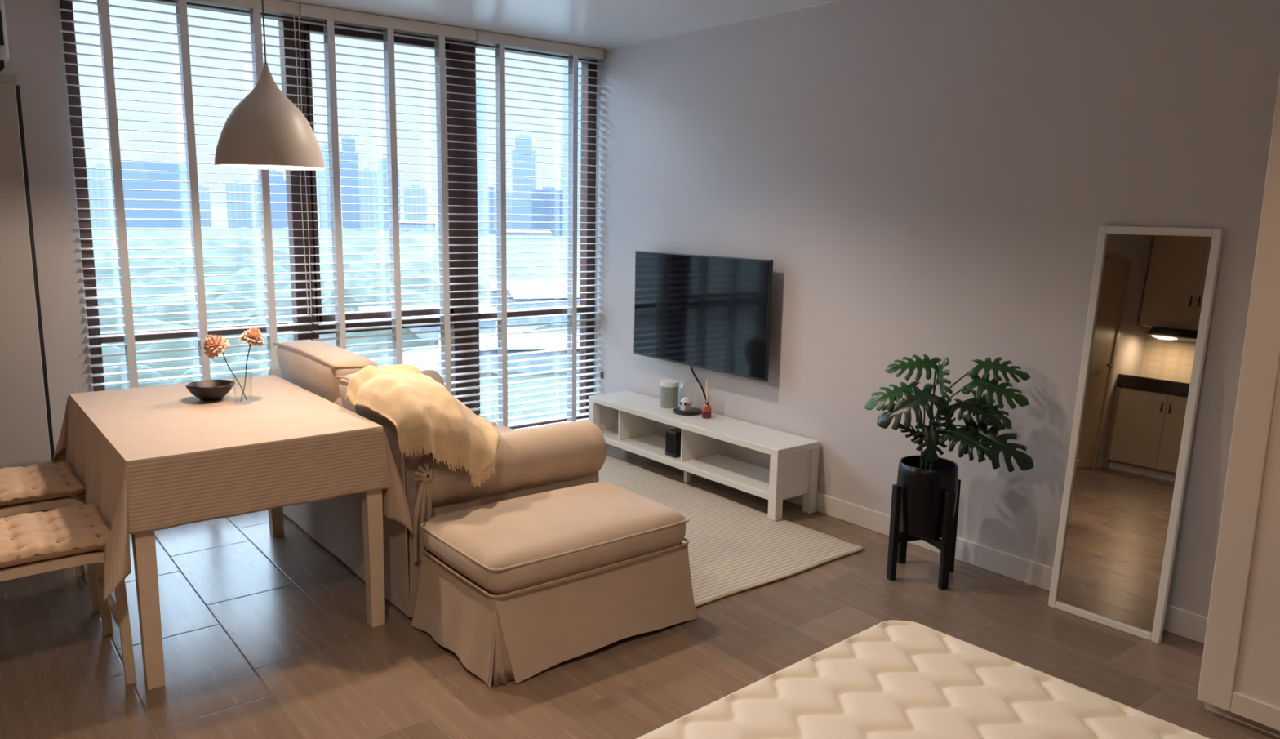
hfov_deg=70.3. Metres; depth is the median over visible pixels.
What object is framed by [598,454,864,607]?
rug
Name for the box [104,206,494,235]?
ground
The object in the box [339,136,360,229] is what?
office tower
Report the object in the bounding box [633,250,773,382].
television
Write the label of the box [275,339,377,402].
cushion
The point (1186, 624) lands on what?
baseboard
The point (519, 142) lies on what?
office tower
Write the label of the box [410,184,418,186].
plant
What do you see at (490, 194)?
office tower
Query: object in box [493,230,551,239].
building
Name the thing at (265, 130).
pendant lamp
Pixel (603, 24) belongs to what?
ceiling
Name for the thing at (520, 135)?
plant
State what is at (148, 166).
office tower
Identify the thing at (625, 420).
tv stand
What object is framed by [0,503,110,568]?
seat cushion
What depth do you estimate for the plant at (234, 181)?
1263.55 m
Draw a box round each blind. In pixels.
[57,0,312,387]
[296,3,479,416]
[471,30,604,430]
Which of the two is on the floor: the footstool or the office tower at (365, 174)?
the footstool
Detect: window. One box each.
[59,0,309,391]
[294,17,468,408]
[462,41,596,429]
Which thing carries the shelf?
attached to the tv stand at (625, 420)
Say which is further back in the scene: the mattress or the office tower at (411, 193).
the office tower at (411, 193)
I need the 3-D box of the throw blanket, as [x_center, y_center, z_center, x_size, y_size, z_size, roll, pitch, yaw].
[-0.817,0.203,3.474,0.470,0.416,0.583,-7,13,-38]
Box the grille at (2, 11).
[0,9,4,45]
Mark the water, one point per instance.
(96, 233)
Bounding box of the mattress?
[635,619,1210,738]
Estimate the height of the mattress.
0.240 m
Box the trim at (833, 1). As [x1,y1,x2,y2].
[604,0,842,50]
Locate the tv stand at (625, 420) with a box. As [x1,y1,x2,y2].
[588,390,819,520]
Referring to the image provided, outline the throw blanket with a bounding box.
[344,364,500,488]
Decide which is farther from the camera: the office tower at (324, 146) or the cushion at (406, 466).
the office tower at (324, 146)
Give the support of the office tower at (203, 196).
on the ground
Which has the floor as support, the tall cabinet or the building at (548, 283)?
the tall cabinet
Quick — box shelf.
[601,428,769,499]
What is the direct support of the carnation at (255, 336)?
in the glass vase
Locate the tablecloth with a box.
[51,374,413,600]
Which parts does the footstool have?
skirt panel, frame, skirt panel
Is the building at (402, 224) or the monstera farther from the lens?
the building at (402, 224)
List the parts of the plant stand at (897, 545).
leg, leg, leg, leg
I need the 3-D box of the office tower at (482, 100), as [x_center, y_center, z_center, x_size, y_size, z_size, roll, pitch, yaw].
[-186.733,-245.747,1069.867,13.000,179.000,24.000,-1,10,-10]
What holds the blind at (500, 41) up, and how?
attached to the window at (468, 114)
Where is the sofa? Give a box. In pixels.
[268,339,606,617]
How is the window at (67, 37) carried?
in the wall at (36, 58)
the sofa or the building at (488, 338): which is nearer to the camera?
the sofa
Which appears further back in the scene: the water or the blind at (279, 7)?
the water
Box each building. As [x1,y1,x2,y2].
[352,302,495,341]
[399,222,435,233]
[437,333,579,373]
[487,280,580,306]
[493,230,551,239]
[506,287,580,325]
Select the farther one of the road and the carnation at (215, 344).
the road
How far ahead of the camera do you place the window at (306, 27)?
5.26 m
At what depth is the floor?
3.18 m
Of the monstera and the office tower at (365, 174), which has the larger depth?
the office tower at (365, 174)
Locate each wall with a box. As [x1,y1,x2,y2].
[0,0,93,507]
[593,0,1279,617]
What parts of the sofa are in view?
frame, arm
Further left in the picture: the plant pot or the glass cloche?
the glass cloche
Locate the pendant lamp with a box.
[214,0,324,169]
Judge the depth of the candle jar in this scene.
5.37 m
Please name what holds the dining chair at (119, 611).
on the floor
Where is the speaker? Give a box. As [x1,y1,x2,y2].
[665,427,681,457]
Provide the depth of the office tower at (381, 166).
1325.33 m
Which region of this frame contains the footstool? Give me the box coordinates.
[411,481,697,687]
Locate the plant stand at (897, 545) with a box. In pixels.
[886,479,960,589]
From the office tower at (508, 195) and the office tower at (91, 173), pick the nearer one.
the office tower at (91, 173)
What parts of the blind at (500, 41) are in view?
rail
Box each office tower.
[86,164,115,227]
[120,160,190,228]
[198,184,211,226]
[225,180,254,228]
[253,168,288,228]
[317,141,331,228]
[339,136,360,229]
[359,168,376,229]
[374,157,400,229]
[404,184,427,221]
[475,80,488,236]
[487,186,494,233]
[494,190,512,228]
[511,134,535,229]
[532,186,563,235]
[560,164,563,190]
[562,60,581,238]
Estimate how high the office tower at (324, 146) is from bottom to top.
124.000 m
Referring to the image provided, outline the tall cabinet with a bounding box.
[0,74,54,517]
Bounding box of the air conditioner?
[0,0,8,71]
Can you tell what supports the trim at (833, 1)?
attached to the wall at (940, 179)
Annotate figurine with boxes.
[680,396,692,410]
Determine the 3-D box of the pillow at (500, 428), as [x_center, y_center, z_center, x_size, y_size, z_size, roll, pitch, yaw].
[-0.753,0.422,4.044,0.755,0.186,0.695,-7,13,-38]
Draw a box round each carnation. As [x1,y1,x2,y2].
[203,333,247,400]
[239,327,264,401]
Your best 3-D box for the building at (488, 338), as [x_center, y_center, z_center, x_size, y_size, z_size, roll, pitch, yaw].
[-18.323,-3.422,189.977,46.000,8.200,15.000,-1,10,-10]
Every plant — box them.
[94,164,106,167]
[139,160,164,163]
[233,180,243,182]
[268,168,275,172]
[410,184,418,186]
[519,134,527,137]
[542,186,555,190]
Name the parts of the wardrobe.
door panel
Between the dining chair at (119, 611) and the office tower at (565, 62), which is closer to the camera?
the dining chair at (119, 611)
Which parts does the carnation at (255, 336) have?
stem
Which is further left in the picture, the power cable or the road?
the road
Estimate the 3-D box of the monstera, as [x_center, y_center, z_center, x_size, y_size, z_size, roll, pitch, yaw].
[1.281,0.206,3.731,0.421,0.515,0.580,-7,13,-38]
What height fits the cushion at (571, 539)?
0.189 m
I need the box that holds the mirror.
[1048,226,1224,643]
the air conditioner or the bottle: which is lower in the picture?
the bottle
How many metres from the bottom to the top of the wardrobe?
2.360 m
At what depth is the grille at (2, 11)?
3.74 m
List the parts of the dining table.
leg, leg, leg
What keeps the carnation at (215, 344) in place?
in the glass vase
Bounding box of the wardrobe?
[1196,73,1279,737]
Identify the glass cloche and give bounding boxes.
[672,407,702,415]
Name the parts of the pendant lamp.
cord, lamp shade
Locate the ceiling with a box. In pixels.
[282,0,832,49]
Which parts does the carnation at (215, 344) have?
stem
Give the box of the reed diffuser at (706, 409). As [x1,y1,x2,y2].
[697,380,715,418]
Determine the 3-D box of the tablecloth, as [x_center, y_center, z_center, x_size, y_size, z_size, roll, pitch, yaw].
[-1.629,0.351,3.491,0.986,0.407,1.395,-7,13,-38]
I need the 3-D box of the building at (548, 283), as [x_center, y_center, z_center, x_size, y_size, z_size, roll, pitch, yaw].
[-29.728,-24.898,306.744,42.000,10.200,17.000,-1,10,-13]
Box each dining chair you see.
[0,494,100,612]
[0,548,136,684]
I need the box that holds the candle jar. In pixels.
[660,378,679,408]
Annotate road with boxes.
[391,277,580,374]
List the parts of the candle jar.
lid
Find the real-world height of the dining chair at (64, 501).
0.880 m
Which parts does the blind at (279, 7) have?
lift cord, lift cord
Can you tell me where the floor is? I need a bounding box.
[0,443,1279,738]
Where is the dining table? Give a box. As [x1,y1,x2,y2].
[131,488,385,689]
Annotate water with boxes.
[91,226,580,424]
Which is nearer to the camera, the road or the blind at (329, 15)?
the blind at (329, 15)
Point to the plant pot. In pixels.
(923, 491)
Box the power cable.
[689,365,706,402]
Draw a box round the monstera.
[864,353,1033,472]
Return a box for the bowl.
[185,379,235,400]
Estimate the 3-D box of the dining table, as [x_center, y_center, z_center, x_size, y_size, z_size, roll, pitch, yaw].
[-1.623,0.523,3.529,0.800,0.746,1.227,-7,13,-38]
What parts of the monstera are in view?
stem, stem, stem, stem, stem, stem, stem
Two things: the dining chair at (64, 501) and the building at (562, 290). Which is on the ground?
the building at (562, 290)
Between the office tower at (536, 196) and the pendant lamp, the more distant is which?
the office tower at (536, 196)
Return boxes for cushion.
[0,460,85,506]
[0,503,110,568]
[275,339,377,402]
[338,373,431,488]
[422,481,685,594]
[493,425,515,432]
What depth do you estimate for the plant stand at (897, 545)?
3.80 m
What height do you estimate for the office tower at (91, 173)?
82.000 m
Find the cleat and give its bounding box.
[600,371,603,377]
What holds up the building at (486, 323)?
on the ground
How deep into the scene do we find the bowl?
3.58 m
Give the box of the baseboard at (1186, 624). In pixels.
[783,491,1207,644]
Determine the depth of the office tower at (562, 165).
1369.07 m
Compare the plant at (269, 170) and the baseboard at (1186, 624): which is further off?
the plant at (269, 170)
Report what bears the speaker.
on the tv stand at (625, 420)
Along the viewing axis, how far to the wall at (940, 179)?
4.01 m
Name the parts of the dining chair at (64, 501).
seat, frame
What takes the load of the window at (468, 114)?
in the wall at (36, 58)
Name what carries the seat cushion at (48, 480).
on the dining chair at (64, 501)
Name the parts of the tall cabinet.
panel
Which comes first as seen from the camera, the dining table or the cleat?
the dining table
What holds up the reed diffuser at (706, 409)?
on the tv stand at (625, 420)
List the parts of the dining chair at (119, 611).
seat, frame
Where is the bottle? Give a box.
[702,401,711,418]
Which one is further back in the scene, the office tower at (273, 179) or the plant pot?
the office tower at (273, 179)
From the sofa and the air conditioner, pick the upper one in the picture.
the air conditioner
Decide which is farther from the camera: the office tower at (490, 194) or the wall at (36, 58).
the office tower at (490, 194)
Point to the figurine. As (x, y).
(686, 402)
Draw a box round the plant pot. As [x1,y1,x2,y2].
[896,455,958,538]
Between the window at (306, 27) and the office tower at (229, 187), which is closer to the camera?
the window at (306, 27)

